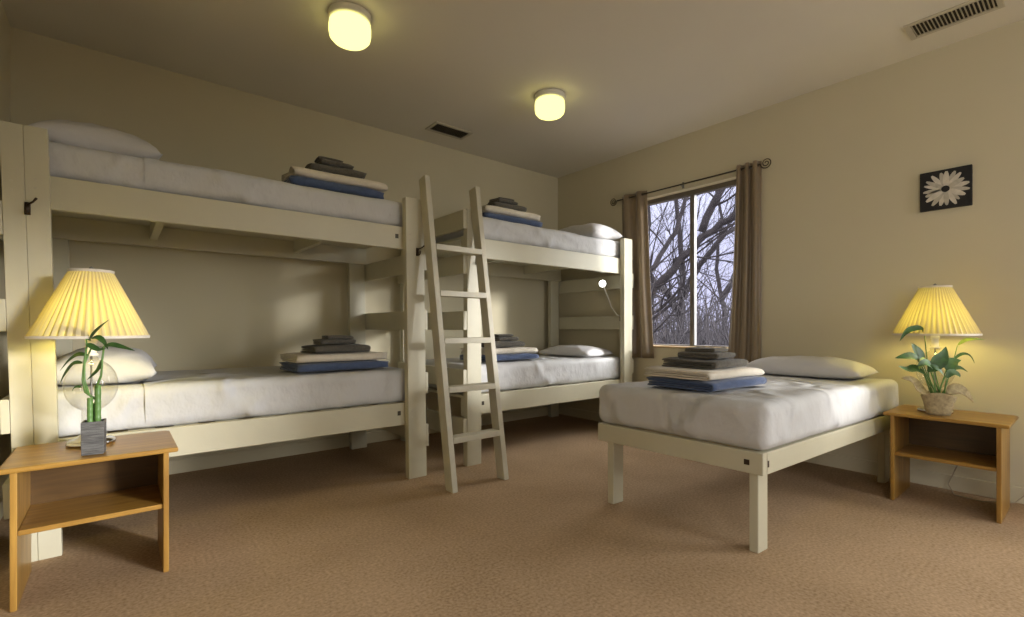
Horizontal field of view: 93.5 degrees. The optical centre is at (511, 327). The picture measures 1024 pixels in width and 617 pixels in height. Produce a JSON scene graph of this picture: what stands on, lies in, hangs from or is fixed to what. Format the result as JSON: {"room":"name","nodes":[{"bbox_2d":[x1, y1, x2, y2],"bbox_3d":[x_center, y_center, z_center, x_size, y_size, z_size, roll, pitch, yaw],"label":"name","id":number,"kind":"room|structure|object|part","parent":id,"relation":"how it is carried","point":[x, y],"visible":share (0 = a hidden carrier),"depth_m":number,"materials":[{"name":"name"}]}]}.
{"room":"dormitory","nodes":[
{"label":"dormitory","id":0,"kind":"room"},
{"bbox_2d":[0,0,10,498],"bbox_3d":[-0.844,-0.397,0.104,0.160,2.894,7.230,0,0,-39],"label":"wall","id":1,"kind":"structure","parent":0,"point":[5,29],"depth_m":2.79,"materials":[{"name":"paint"}]},
{"bbox_2d":[0,496,2,519],"bbox_3d":[-0.772,1.001,0.154,0.014,0.098,7.216,0,0,-39],"label":"baseboard","id":2,"kind":"structure","parent":1,"relation":"attached to","point":[1,499],"depth_m":2.65,"materials":[{"name":"paint"}]},
{"bbox_2d":[11,27,557,460],"bbox_3d":[-1.305,-0.397,4.502,5.017,2.894,0.160,0,0,-39],"label":"wall","id":3,"kind":"structure","parent":0,"point":[199,310],"depth_m":3.77,"materials":[{"name":"paint"}]},
{"bbox_2d":[169,407,547,474],"bbox_3d":[-1.255,1.001,4.430,4.683,0.098,0.014,0,0,-39],"label":"baseboard","id":4,"kind":"structure","parent":3,"relation":"attached to","point":[251,455],"depth_m":3.94,"materials":[{"name":"paint"}]},
{"bbox_2d":[0,414,1023,616],"bbox_3d":[1.036,1.110,1.642,5.017,0.120,7.550,0,0,-39],"label":"floor","id":5,"kind":"structure","parent":0,"point":[338,532],"depth_m":2.32,"materials":[{"name":"beige carpet"}]},
{"bbox_2d":[0,431,177,612],"bbox_3d":[-1.798,0.782,2.089,0.544,0.535,0.460,0,0,-39],"label":"nightstand","id":6,"kind":"object","parent":5,"relation":"on","point":[53,486],"visible":0.98,"depth_m":2.07,"materials":[{"name":"brown wood"}]},
{"bbox_3d":[-1.964,0.793,1.930,0.020,0.515,0.385,0,0,-39],"label":"panel","id":7,"kind":"part","parent":6,"relation":"part of","materials":[{"name":"brown wood"}]},
{"bbox_2d":[24,266,149,447],"bbox_3d":[-1.872,0.119,2.145,0.420,0.788,0.420,0,0,-39],"label":"table lamp","id":8,"kind":"object","parent":6,"relation":"on","point":[84,299],"visible":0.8,"depth_m":2.05,"materials":[{"name":"yellow fabric"}]},
{"bbox_3d":[-1.872,0.039,2.145,0.420,0.012,0.420,0,0,-39],"label":"shade trim","id":9,"kind":"part","parent":8,"relation":"part of","materials":[{"name":"yellow fabric"}]},
{"bbox_3d":[-1.872,-0.106,2.145,0.419,0.290,0.418,0,0,-39],"label":"lamp shade","id":10,"kind":"part","parent":8,"relation":"part of","materials":[{"name":"fabric"}]},
{"bbox_3d":[-1.872,-0.251,2.145,0.160,0.012,0.160,0,0,-39],"label":"shade trim","id":11,"kind":"part","parent":8,"relation":"part of","materials":[{"name":"fabric"}]},
{"bbox_3d":[-1.872,0.288,2.145,0.188,0.332,0.188,0,0,-39],"label":"glass globe","id":12,"kind":"part","parent":8,"relation":"part of"},
{"bbox_3d":[-1.872,0.289,2.145,0.007,0.330,0.007,0,0,-17],"label":"rod","id":13,"kind":"part","parent":8,"relation":"part of","materials":[{"name":"metal"}]},
{"bbox_2d":[85,339,98,355],"bbox_3d":[-1.872,0.079,2.145,0.052,0.090,0.052,0,0,-39],"label":"socket","id":14,"kind":"object","parent":8,"relation":"attached to","point":[93,353],"depth_m":2.13,"materials":[{"name":"white plastic"}]},
{"bbox_2d":[18,484,162,535],"bbox_3d":[-1.786,0.767,2.074,0.440,0.020,0.358,0,0,-39],"label":"shelf","id":15,"kind":"object","parent":6,"relation":"attached to","point":[46,514],"depth_m":2.04,"materials":[{"name":"brown wood"}]},
{"bbox_3d":[-1.891,0.646,2.203,0.440,0.221,0.012,0,0,-39],"label":"panel","id":16,"kind":"part","parent":6,"relation":"part of","materials":[{"name":"brown wood"}]},
{"bbox_2d":[60,320,134,455],"bbox_3d":[-1.716,0.238,1.976,0.336,0.549,0.092,0,0,-11],"label":"bamboo plant","id":17,"kind":"object","parent":6,"relation":"on","point":[93,429],"visible":0.98,"depth_m":1.97,"materials":[{"name":"green plant"}]},
{"bbox_3d":[-1.714,0.446,1.976,0.072,0.134,0.072,0,0,-33],"label":"pot","id":18,"kind":"part","parent":17,"relation":"part of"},
{"bbox_3d":[-1.609,0.793,2.221,0.020,0.515,0.385,0,0,-39],"label":"panel","id":19,"kind":"part","parent":6,"relation":"part of","materials":[{"name":"brown wood"}]},
{"bbox_2d":[0,120,428,561],"bbox_3d":[-1.760,0.072,3.169,2.152,1.955,1.165,0,0,-39],"label":"bunk bed","id":20,"kind":"object","parent":5,"relation":"on","point":[40,212],"visible":0.82,"depth_m":2.76,"materials":[{"name":"beige paint"}]},
{"bbox_3d":[-2.171,0.072,2.181,0.201,1.955,0.055,0,0,-39],"label":"post","id":21,"kind":"part","parent":20,"relation":"part of","materials":[{"name":"beige paint"}]},
{"bbox_3d":[-2.842,0.072,3.001,0.201,1.955,0.055,0,0,-39],"label":"post","id":22,"kind":"part","parent":20,"relation":"part of","materials":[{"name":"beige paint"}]},
{"bbox_3d":[-2.083,-0.629,3.561,2.075,0.155,0.040,0,0,-39],"label":"rail","id":23,"kind":"part","parent":20,"relation":"part of","materials":[{"name":"beige paint"}]},
{"bbox_3d":[-2.064,0.601,3.576,2.059,0.155,0.040,0,0,-39],"label":"rail","id":24,"kind":"part","parent":20,"relation":"part of","materials":[{"name":"beige paint"}]},
{"bbox_2d":[49,141,402,226],"bbox_3d":[-1.765,-0.797,3.195,1.956,0.188,0.962,0,0,-39],"label":"mattress","id":25,"kind":"object","parent":20,"relation":"on","point":[66,161],"visible":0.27,"depth_m":2.38,"materials":[{"name":"grey fabric"}]},
{"bbox_2d":[28,119,162,159],"bbox_3d":[-2.346,-0.996,2.732,0.555,0.211,0.771,0,0,-39],"label":"pillow","id":26,"kind":"object","parent":25,"relation":"on","point":[79,134],"visible":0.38,"depth_m":2.47,"materials":[{"name":"grey fabric"}]},
{"bbox_2d":[144,157,402,224],"bbox_3d":[-1.597,-0.809,3.329,1.538,0.174,0.978,0,0,-39],"label":"sheet","id":27,"kind":"object","parent":25,"relation":"on","point":[159,175],"visible":0.57,"depth_m":2.82,"materials":[{"name":"grey fabric"}]},
{"bbox_2d":[283,175,383,198],"bbox_3d":[-1.247,-0.935,3.334,0.647,0.063,0.392,0,0,-39],"label":"blanket","id":28,"kind":"object","parent":27,"relation":"on","point":[297,180],"visible":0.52,"depth_m":3.17,"materials":[{"name":"blue fabric"}]},
{"bbox_2d":[281,166,387,191],"bbox_3d":[-1.232,-0.997,3.338,0.645,0.060,0.398,0,0,-39],"label":"blanket","id":29,"kind":"object","parent":28,"relation":"on","point":[293,170],"visible":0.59,"depth_m":3.19,"materials":[{"name":"beige fabric"}]},
{"bbox_2d":[305,163,366,178],"bbox_3d":[-1.234,-1.061,3.340,0.385,0.065,0.268,0,0,-36],"label":"towel","id":30,"kind":"object","parent":29,"relation":"on","point":[315,166],"visible":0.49,"depth_m":3.23,"materials":[{"name":"grey fabric"}]},
{"bbox_2d":[316,158,353,169],"bbox_3d":[-1.239,-1.114,3.334,0.238,0.038,0.201,0,0,-39],"label":"towel","id":31,"kind":"object","parent":30,"relation":"on","point":[323,161],"visible":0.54,"depth_m":3.25,"materials":[{"name":"grey fabric"}]},
{"bbox_2d":[314,156,342,162],"bbox_3d":[-1.264,-1.145,3.334,0.192,0.023,0.147,0,0,-39],"label":"washcloth","id":32,"kind":"object","parent":31,"relation":"on","point":[318,157],"visible":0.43,"depth_m":3.27,"materials":[{"name":"grey fabric"}]},
{"bbox_3d":[-1.472,-0.629,2.814,2.069,0.155,0.040,0,0,-39],"label":"rail","id":33,"kind":"part","parent":20,"relation":"part of","materials":[{"name":"beige paint"}]},
{"bbox_2d":[57,381,404,436],"bbox_3d":[-1.747,0.410,3.208,1.941,0.234,0.960,0,0,-39],"label":"mattress","id":34,"kind":"object","parent":20,"relation":"on","point":[126,410],"visible":0.23,"depth_m":2.42,"materials":[{"name":"grey fabric"}]},
{"bbox_2d":[56,346,156,385],"bbox_3d":[-2.302,0.196,2.742,0.460,0.194,0.720,0,0,-36],"label":"pillow","id":35,"kind":"object","parent":34,"relation":"on","point":[129,366],"visible":0.8,"depth_m":2.52,"materials":[{"name":"grey fabric"}]},
{"bbox_2d":[142,366,404,424],"bbox_3d":[-1.590,0.398,3.334,1.549,0.219,0.976,0,0,-39],"label":"sheet","id":36,"kind":"object","parent":34,"relation":"on","point":[177,395],"visible":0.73,"depth_m":2.88,"materials":[{"name":"grey fabric"}]},
{"bbox_2d":[279,360,388,372],"bbox_3d":[-1.226,0.252,3.354,0.647,0.059,0.402,0,0,-39],"label":"blanket","id":37,"kind":"object","parent":36,"relation":"on","point":[357,364],"visible":0.92,"depth_m":3.20,"materials":[{"name":"fabric"}]},
{"bbox_2d":[280,351,386,362],"bbox_3d":[-1.230,0.194,3.355,0.637,0.055,0.386,0,0,-39],"label":"blanket","id":38,"kind":"object","parent":37,"relation":"on","point":[295,357],"visible":0.98,"depth_m":3.22,"materials":[{"name":"beige fabric"}]},
{"bbox_2d":[300,344,370,352],"bbox_3d":[-1.227,0.138,3.352,0.402,0.054,0.288,0,0,-39],"label":"towel","id":39,"kind":"object","parent":38,"relation":"on","point":[327,348],"visible":0.98,"depth_m":3.25,"materials":[{"name":"grey fabric"}]},
{"bbox_2d":[313,339,355,344],"bbox_3d":[-1.238,0.093,3.346,0.257,0.035,0.200,0,0,-39],"label":"towel","id":40,"kind":"object","parent":39,"relation":"on","point":[315,341],"visible":0.98,"depth_m":3.27,"materials":[{"name":"grey fabric"}]},
{"bbox_2d":[322,335,353,338],"bbox_3d":[-1.212,0.063,3.352,0.189,0.023,0.153,0,0,-39],"label":"washcloth","id":41,"kind":"object","parent":40,"relation":"on","point":[325,336],"visible":1,"depth_m":3.31,"materials":[{"name":"grey fabric"}]},
{"bbox_3d":[-1.453,0.601,2.830,2.053,0.155,0.040,0,0,-39],"label":"rail","id":42,"kind":"part","parent":20,"relation":"part of","materials":[{"name":"beige paint"}]},
{"bbox_3d":[-1.358,0.072,4.216,0.165,1.955,0.055,0,0,-39],"label":"post","id":43,"kind":"part","parent":20,"relation":"part of","materials":[{"name":"beige paint"}]},
{"bbox_3d":[-0.686,0.072,3.396,0.165,1.955,0.055,0,0,-39],"label":"post","id":44,"kind":"part","parent":20,"relation":"part of","materials":[{"name":"beige paint"}]},
{"bbox_2d":[419,175,508,492],"bbox_3d":[-0.337,-0.008,3.383,0.476,2.116,0.462,0,0,-39],"label":"ladder","id":45,"kind":"object","parent":5,"relation":"on","point":[448,439],"visible":1,"depth_m":3.34,"materials":[{"name":"paint"}]},
{"bbox_3d":[-0.503,-0.008,3.248,0.042,2.116,0.463,0,0,-38],"label":"rail","id":46,"kind":"part","parent":45,"relation":"part of","materials":[{"name":"paint"}]},
{"bbox_3d":[-0.175,-0.008,3.516,0.044,2.116,0.464,0,0,-36],"label":"rail","id":47,"kind":"part","parent":45,"relation":"part of","materials":[{"name":"paint"}]},
{"bbox_2d":[397,209,633,466],"bbox_3d":[0.107,0.072,4.698,2.088,1.955,1.165,0,0,-39],"label":"bunk bed","id":48,"kind":"object","parent":5,"relation":"on","point":[504,259],"visible":0.55,"depth_m":4.23,"materials":[{"name":"beige paint"}]},
{"bbox_3d":[-0.976,0.072,4.529,0.132,1.955,0.055,0,0,-39],"label":"post","id":49,"kind":"part","parent":48,"relation":"part of","materials":[{"name":"beige paint"}]},
{"bbox_3d":[-0.212,0.601,5.092,2.028,0.155,0.040,0,0,-39],"label":"rail","id":50,"kind":"part","parent":48,"relation":"part of","materials":[{"name":"beige paint"}]},
{"bbox_3d":[-0.305,0.072,3.708,0.132,1.955,0.055,0,0,-39],"label":"post","id":51,"kind":"part","parent":48,"relation":"part of","materials":[{"name":"beige paint"}]},
{"bbox_3d":[-0.212,-0.629,5.092,2.028,0.155,0.040,0,0,-39],"label":"rail","id":52,"kind":"part","parent":48,"relation":"part of","materials":[{"name":"beige paint"}]},
{"bbox_2d":[428,354,619,392],"bbox_3d":[0.095,0.410,4.717,1.928,0.236,0.961,0,0,-39],"label":"mattress","id":53,"kind":"object","parent":48,"relation":"on","point":[582,369],"visible":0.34,"depth_m":4.69,"materials":[{"name":"grey fabric"}]},
{"bbox_2d":[425,357,569,390],"bbox_3d":[-0.213,0.397,4.462,1.138,0.220,0.974,0,0,-39],"label":"sheet","id":54,"kind":"object","parent":53,"relation":"on","point":[540,371],"visible":0.38,"depth_m":4.16,"materials":[{"name":"grey fabric"}]},
{"bbox_2d":[460,353,538,361],"bbox_3d":[-0.105,0.253,4.332,0.660,0.057,0.393,0,0,-39],"label":"blanket","id":55,"kind":"object","parent":54,"relation":"on","point":[515,356],"visible":0.56,"depth_m":4.22,"materials":[{"name":"blue fabric"}]},
{"bbox_2d":[460,347,537,354],"bbox_3d":[-0.107,0.196,4.337,0.632,0.056,0.375,0,0,-43],"label":"blanket","id":56,"kind":"object","parent":55,"relation":"on","point":[499,350],"visible":0.63,"depth_m":4.22,"materials":[{"name":"beige fabric"}]},
{"bbox_2d":[481,341,524,346],"bbox_3d":[-0.116,0.140,4.332,0.399,0.053,0.277,0,0,-43],"label":"towel","id":57,"kind":"object","parent":56,"relation":"on","point":[497,343],"visible":0.69,"depth_m":4.23,"materials":[{"name":"grey fabric"}]},
{"bbox_2d":[495,337,518,340],"bbox_3d":[-0.095,0.095,4.334,0.256,0.035,0.198,0,0,-43],"label":"towel","id":58,"kind":"object","parent":57,"relation":"on","point":[496,338],"visible":0.79,"depth_m":4.25,"materials":[{"name":"grey fabric"}]},
{"bbox_2d":[494,334,513,336],"bbox_3d":[-0.102,0.065,4.335,0.198,0.022,0.152,0,0,-39],"label":"washcloth","id":59,"kind":"object","parent":58,"relation":"on","point":[495,335],"visible":0.83,"depth_m":4.27,"materials":[{"name":"grey fabric"}]},
{"bbox_2d":[539,345,612,356],"bbox_3d":[0.669,0.235,5.135,0.440,0.115,0.700,0,0,-42],"label":"pillow","id":60,"kind":"object","parent":53,"relation":"on","point":[559,350],"visible":1,"depth_m":4.96,"materials":[{"name":"grey fabric"}]},
{"bbox_2d":[436,235,619,257],"bbox_3d":[0.094,-0.799,4.716,1.927,0.191,0.957,0,0,-39],"label":"mattress","id":61,"kind":"object","parent":48,"relation":"on","point":[588,245],"visible":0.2,"depth_m":4.68,"materials":[{"name":"grey fabric"}]},
{"bbox_2d":[435,217,577,249],"bbox_3d":[-0.166,-0.811,4.499,1.259,0.177,0.972,0,0,-39],"label":"sheet","id":62,"kind":"object","parent":61,"relation":"on","point":[493,228],"visible":0.33,"depth_m":4.11,"materials":[{"name":"grey fabric"}]},
{"bbox_2d":[482,212,542,227],"bbox_3d":[-0.083,-0.938,4.299,0.646,0.061,0.400,0,0,-39],"label":"blanket","id":63,"kind":"object","parent":62,"relation":"on","point":[513,219],"visible":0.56,"depth_m":4.14,"materials":[{"name":"blue fabric"}]},
{"bbox_2d":[482,205,540,220],"bbox_3d":[-0.086,-0.999,4.299,0.638,0.058,0.371,0,0,-39],"label":"blanket","id":64,"kind":"object","parent":63,"relation":"on","point":[486,208],"visible":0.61,"depth_m":4.13,"materials":[{"name":"beige fabric"}]},
{"bbox_2d":[481,202,526,211],"bbox_3d":[-0.086,-1.058,4.292,0.361,0.059,0.267,0,0,-35],"label":"towel","id":65,"kind":"object","parent":64,"relation":"on","point":[499,204],"visible":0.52,"depth_m":4.18,"materials":[{"name":"grey fabric"}]},
{"bbox_2d":[488,199,517,204],"bbox_3d":[-0.080,-1.107,4.286,0.235,0.037,0.195,0,0,-39],"label":"towel","id":66,"kind":"object","parent":65,"relation":"on","point":[496,200],"visible":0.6,"depth_m":4.21,"materials":[{"name":"grey fabric"}]},
{"bbox_2d":[489,197,513,201],"bbox_3d":[-0.090,-1.139,4.306,0.170,0.024,0.157,0,0,-39],"label":"washcloth","id":67,"kind":"object","parent":66,"relation":"on","point":[498,197],"visible":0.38,"depth_m":4.26,"materials":[{"name":"grey fabric"}]},
{"bbox_2d":[560,223,621,239],"bbox_3d":[0.724,-0.995,5.115,0.476,0.196,0.789,0,0,-39],"label":"pillow","id":68,"kind":"object","parent":61,"relation":"on","point":[593,230],"visible":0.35,"depth_m":4.84,"materials":[{"name":"grey fabric"}]},
{"bbox_3d":[0.399,-0.629,4.345,2.022,0.155,0.040,0,0,-39],"label":"rail","id":69,"kind":"part","parent":48,"relation":"part of","materials":[{"name":"beige paint"}]},
{"bbox_3d":[0.399,0.601,4.345,2.022,0.155,0.040,0,0,-39],"label":"rail","id":70,"kind":"part","parent":48,"relation":"part of","materials":[{"name":"beige paint"}]},
{"bbox_3d":[0.492,0.072,5.730,0.130,1.955,0.055,0,0,-39],"label":"post","id":71,"kind":"part","parent":48,"relation":"part of","materials":[{"name":"beige paint"}]},
{"bbox_2d":[599,280,619,320],"bbox_3d":[1.035,-0.286,5.009,0.278,0.433,0.067,0,0,30],"label":"reading lamp","id":72,"kind":"object","parent":48,"relation":"attached to","point":[602,283],"visible":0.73,"depth_m":5.04,"materials":[{"name":"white metal"}]},
{"bbox_3d":[1.163,0.072,4.910,0.130,1.955,0.055,0,0,-39],"label":"post","id":73,"kind":"part","parent":48,"relation":"part of","materials":[{"name":"beige paint"}]},
{"bbox_2d":[598,415,889,553],"bbox_3d":[1.585,0.810,3.104,1.908,0.479,1.042,0,0,-39],"label":"bed","id":74,"kind":"object","parent":5,"relation":"on","point":[757,463],"visible":0.63,"depth_m":2.51,"materials":[{"name":"beige paint"}]},
{"bbox_3d":[0.625,0.835,2.908,0.091,0.430,0.046,0,0,-39],"label":"leg","id":75,"kind":"part","parent":74,"relation":"part of","materials":[{"name":"beige paint"}]},
{"bbox_3d":[1.287,0.622,3.450,1.810,0.102,0.038,0,0,-36],"label":"rail","id":76,"kind":"part","parent":74,"relation":"part of","materials":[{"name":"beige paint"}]},
{"bbox_3d":[0.843,0.622,2.555,0.063,0.102,0.951,0,0,-39],"label":"foot rail","id":77,"kind":"part","parent":74,"relation":"part of","materials":[{"name":"beige paint"}]},
{"bbox_2d":[603,374,898,450],"bbox_3d":[1.578,0.459,3.099,1.878,0.231,1.066,0,0,-39],"label":"mattress","id":78,"kind":"object","parent":74,"relation":"on","point":[878,396],"visible":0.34,"depth_m":3.04,"materials":[{"name":"grey fabric"}]},
{"bbox_2d":[599,378,861,447],"bbox_3d":[1.290,0.446,2.887,1.172,0.215,1.039,0,0,-39],"label":"sheet","id":79,"kind":"object","parent":78,"relation":"on","point":[775,412],"visible":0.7,"depth_m":2.50,"materials":[{"name":"grey fabric"}]},
{"bbox_2d":[646,376,766,391],"bbox_3d":[1.132,0.302,2.801,0.591,0.054,0.448,0,0,-39],"label":"blanket","id":80,"kind":"object","parent":79,"relation":"on","point":[746,381],"visible":0.73,"depth_m":2.63,"materials":[{"name":"blue fabric"}]},
{"bbox_2d":[644,366,764,380],"bbox_3d":[1.116,0.249,2.805,0.578,0.050,0.422,0,0,-35],"label":"blanket","id":81,"kind":"object","parent":80,"relation":"on","point":[661,371],"visible":0.82,"depth_m":2.64,"materials":[{"name":"beige fabric"}]},
{"bbox_2d":[662,357,747,369],"bbox_3d":[1.122,0.198,2.804,0.379,0.051,0.337,0,0,-39],"label":"towel","id":82,"kind":"object","parent":81,"relation":"on","point":[711,364],"visible":0.96,"depth_m":2.70,"materials":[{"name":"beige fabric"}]},
{"bbox_2d":[677,351,735,358],"bbox_3d":[1.125,0.154,2.786,0.241,0.035,0.250,0,0,-39],"label":"towel","id":83,"kind":"object","parent":82,"relation":"on","point":[684,354],"visible":0.93,"depth_m":2.71,"materials":[{"name":"grey fabric"}]},
{"bbox_2d":[685,347,727,351],"bbox_3d":[1.131,0.124,2.804,0.180,0.023,0.189,0,0,-39],"label":"washcloth","id":84,"kind":"object","parent":83,"relation":"on","point":[694,349],"visible":1,"depth_m":2.75,"materials":[{"name":"grey fabric"}]},
{"bbox_2d":[743,355,877,378],"bbox_3d":[2.141,0.271,3.509,0.428,0.139,0.784,0,0,-39],"label":"pillow","id":85,"kind":"object","parent":78,"relation":"on","point":[805,366],"visible":0.94,"depth_m":3.33,"materials":[{"name":"grey fabric"}]},
{"bbox_3d":[1.166,0.835,2.281,0.091,0.430,0.046,0,0,-39],"label":"leg","id":86,"kind":"part","parent":74,"relation":"part of","materials":[{"name":"beige paint"}]},
{"bbox_3d":[1.883,0.622,2.759,1.810,0.102,0.038,0,0,-36],"label":"rail","id":87,"kind":"part","parent":74,"relation":"part of","materials":[{"name":"beige paint"}]},
{"bbox_3d":[2.537,0.835,3.295,0.091,0.430,0.046,0,0,-39],"label":"leg","id":88,"kind":"part","parent":74,"relation":"part of","materials":[{"name":"beige paint"}]},
{"bbox_2d":[883,405,1017,523],"bbox_3d":[2.629,0.782,2.898,0.460,0.535,0.544,0,0,-39],"label":"nightstand","id":89,"kind":"object","parent":5,"relation":"on","point":[972,439],"visible":0.99,"depth_m":2.91,"materials":[{"name":"brown wood"}]},
{"bbox_3d":[2.470,0.793,3.065,0.385,0.515,0.020,0,0,-39],"label":"panel","id":90,"kind":"part","parent":89,"relation":"part of","materials":[{"name":"brown wood"}]},
{"bbox_2d":[896,325,983,415],"bbox_3d":[2.542,0.248,2.855,0.539,0.530,0.167,0,0,-8],"label":"lily","id":91,"kind":"object","parent":89,"relation":"on","point":[938,402],"visible":1,"depth_m":2.84,"materials":[{"name":"plant"}]},
{"bbox_2d":[895,444,995,471],"bbox_3d":[2.615,0.767,2.886,0.358,0.020,0.440,0,0,-39],"label":"shelf","id":92,"kind":"object","parent":89,"relation":"attached to","point":[978,459],"depth_m":2.87,"materials":[{"name":"brown wood"}]},
{"bbox_3d":[2.744,0.646,2.991,0.012,0.221,0.440,0,0,-39],"label":"panel","id":93,"kind":"part","parent":89,"relation":"part of","materials":[{"name":"brown wood"}]},
{"bbox_2d":[892,284,1023,502],"bbox_3d":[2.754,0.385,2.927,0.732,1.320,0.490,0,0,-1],"label":"table lamp","id":94,"kind":"object","parent":89,"relation":"on","point":[938,309],"depth_m":2.86,"materials":[{"name":"yellow fabric"}]},
{"bbox_2d":[930,336,940,347],"bbox_3d":[2.598,0.079,2.960,0.052,0.090,0.052,0,0,-1],"label":"socket","id":95,"kind":"object","parent":94,"relation":"attached to","point":[934,339],"depth_m":2.95,"materials":[{"name":"white plastic"}]},
{"bbox_3d":[2.598,-0.251,2.960,0.160,0.012,0.160,0,0,-1],"label":"shade trim","id":96,"kind":"part","parent":94,"relation":"part of","materials":[{"name":"white fabric"}]},
{"bbox_3d":[2.598,0.039,2.960,0.420,0.012,0.420,0,0,-1],"label":"shade trim","id":97,"kind":"part","parent":94,"relation":"part of","materials":[{"name":"fabric"}]},
{"bbox_3d":[2.598,-0.106,2.960,0.418,0.290,0.419,0,0,-1],"label":"lamp shade","id":98,"kind":"part","parent":94,"relation":"part of","materials":[{"name":"fabric"}]},
{"bbox_3d":[2.905,0.776,2.896,0.431,0.539,0.172,0,0,43],"label":"lamp cord","id":99,"kind":"part","parent":94,"relation":"part of","materials":[{"name":"black plastic"}]},
{"bbox_3d":[2.761,0.793,2.709,0.385,0.515,0.020,0,0,-39],"label":"panel","id":100,"kind":"part","parent":89,"relation":"part of","materials":[{"name":"brown wood"}]},
{"bbox_2d":[1,0,1023,177],"bbox_3d":[1.036,-1.904,1.642,5.017,0.120,7.550,0,0,-39],"label":"ceiling","id":101,"kind":"structure","parent":0,"point":[633,75],"depth_m":3.26,"materials":[{"name":"paint"}]},
{"bbox_2d":[328,1,371,50],"bbox_3d":[-0.953,-1.757,2.838,0.246,0.172,0.246,0,0,-39],"label":"ceiling light","id":102,"kind":"object","parent":101,"relation":"attached to","point":[349,25],"visible":1,"depth_m":2.76,"materials":[{"name":"white glass"}]},
{"bbox_2d":[425,121,472,139],"bbox_3d":[-0.585,-1.839,4.503,0.400,0.010,0.210,0,0,-39],"label":"ceiling vent","id":103,"kind":"object","parent":101,"relation":"in","point":[437,127],"visible":1,"depth_m":4.50,"materials":[{"name":"metal"}]},
{"bbox_2d":[534,88,564,120],"bbox_3d":[0.300,-1.757,3.825,0.246,0.172,0.246,0,0,-39],"label":"ceiling light","id":104,"kind":"object","parent":101,"relation":"attached to","point":[549,102],"visible":1,"depth_m":3.74,"materials":[{"name":"white glass"}]},
{"bbox_2d":[903,0,1004,39],"bbox_3d":[2.603,-1.839,2.847,0.215,0.010,0.420,0,0,-39],"label":"ceiling vent","id":105,"kind":"object","parent":101,"relation":"in","point":[971,9],"visible":1,"depth_m":2.85,"materials":[{"name":"metal"}]},
{"bbox_2d":[558,19,1023,486],"bbox_3d":[2.915,-0.397,3.180,0.160,2.894,7.230,0,0,-39],"label":"wall","id":106,"kind":"structure","parent":0,"point":[847,244],"depth_m":3.43,"materials":[{"name":"paint"}]},
{"bbox_2d":[610,158,770,205],"bbox_3d":[1.611,-1.360,4.608,0.048,0.081,1.666,0,0,-39],"label":"curtain rod","id":107,"kind":"object","parent":106,"relation":"attached to","point":[683,183],"visible":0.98,"depth_m":4.46,"materials":[{"name":"dark bronze"},{"name":"brown iron"}]},
{"bbox_2d":[622,191,653,357],"bbox_3d":[1.284,-0.547,4.979,0.053,1.705,0.401,0,0,-39],"label":"curtain","id":108,"kind":"object","parent":107,"relation":"hanging from","point":[635,209],"visible":0.73,"depth_m":4.92,"materials":[{"name":"brown fabric"}]},
{"bbox_3d":[1.598,-1.365,4.597,0.014,0.013,1.490,0,0,-39],"label":"rod","id":109,"kind":"part","parent":107,"relation":"part of","materials":[{"name":"brown metal"}]},
{"bbox_2d":[728,160,761,362],"bbox_3d":[1.979,-0.542,4.130,0.056,1.715,0.289,0,0,-39],"label":"curtain","id":110,"kind":"object","parent":107,"relation":"hanging from","point":[746,305],"visible":0.95,"depth_m":4.10,"materials":[{"name":"brown fabric"}]},
{"bbox_2d":[647,180,735,347],"bbox_3d":[1.717,-0.565,4.610,0.153,1.520,1.240,0,0,-39],"label":"window","id":111,"kind":"structure","parent":106,"relation":"in","point":[692,194],"depth_m":4.63,"materials":[{"name":"metal"}]},
{"bbox_3d":[1.693,0.186,4.591,0.092,0.018,1.238,0,0,-39],"label":"sill","id":112,"kind":"part","parent":111,"relation":"part of","materials":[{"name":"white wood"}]},
{"bbox_2d":[559,406,1023,503],"bbox_3d":[2.847,1.001,3.125,0.014,0.098,7.230,0,0,-39],"label":"baseboard","id":113,"kind":"structure","parent":106,"relation":"attached to","point":[919,476],"depth_m":3.25,"materials":[{"name":"paint"}]},
{"bbox_2d":[920,164,972,211],"bbox_3d":[2.825,-0.905,3.142,0.025,0.255,0.256,0,0,-39],"label":"picture","id":114,"kind":"object","parent":106,"relation":"attached to","point":[951,187],"visible":1,"depth_m":3.13,"materials":[{"name":"black paper"}]},
{"bbox_2d":[941,185,949,191],"bbox_3d":[2.817,-0.905,3.133,0.001,0.042,0.042,0,0,-39],"label":"flower","id":115,"kind":"object","parent":114,"relation":"on","point":[944,188],"depth_m":3.13,"materials":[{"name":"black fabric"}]},
{"label":"outside","id":116,"kind":"structure","parent":0,"visible":0},
{"bbox_3d":[31.049,1.697,44.797,95.000,1.693,140.000,0,0,-39],"label":"ground","id":117,"kind":"structure","parent":116,"visible":0},
{"bbox_2d":[648,187,735,342],"bbox_3d":[3.507,-2.055,8.991,6.958,8.940,8.238,0,0,-39],"label":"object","id":118,"kind":"object","parent":117,"relation":"on","point":[678,261],"visible":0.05,"depth_m":8.95,"materials":[{"name":"grey plant"}]},
{"bbox_2d":[651,249,732,345],"bbox_3d":[9.470,0.348,19.579,17.340,4.418,24.877,0,0,9],"label":"brush","id":119,"kind":"object","parent":117,"relation":"on","point":[705,336],"visible":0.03,"depth_m":10.66,"materials":[{"name":"plant"}]},
{"bbox_2d":[648,188,735,344],"bbox_3d":[5.568,-3.743,14.530,11.422,12.436,6.990,0,0,-14],"label":"bare tree","id":120,"kind":"object","parent":117,"relation":"on","point":[702,261],"visible":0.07,"depth_m":14.55,"materials":[{"name":"grey plant"}]},
{"bbox_2d":[649,187,735,339],"bbox_3d":[9.322,-5.640,17.367,11.063,16.176,9.077,0,0,35],"label":"bare tree","id":121,"kind":"object","parent":117,"relation":"on","point":[719,208],"visible":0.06,"depth_m":18.93,"materials":[{"name":"grey plant"}]}
]}

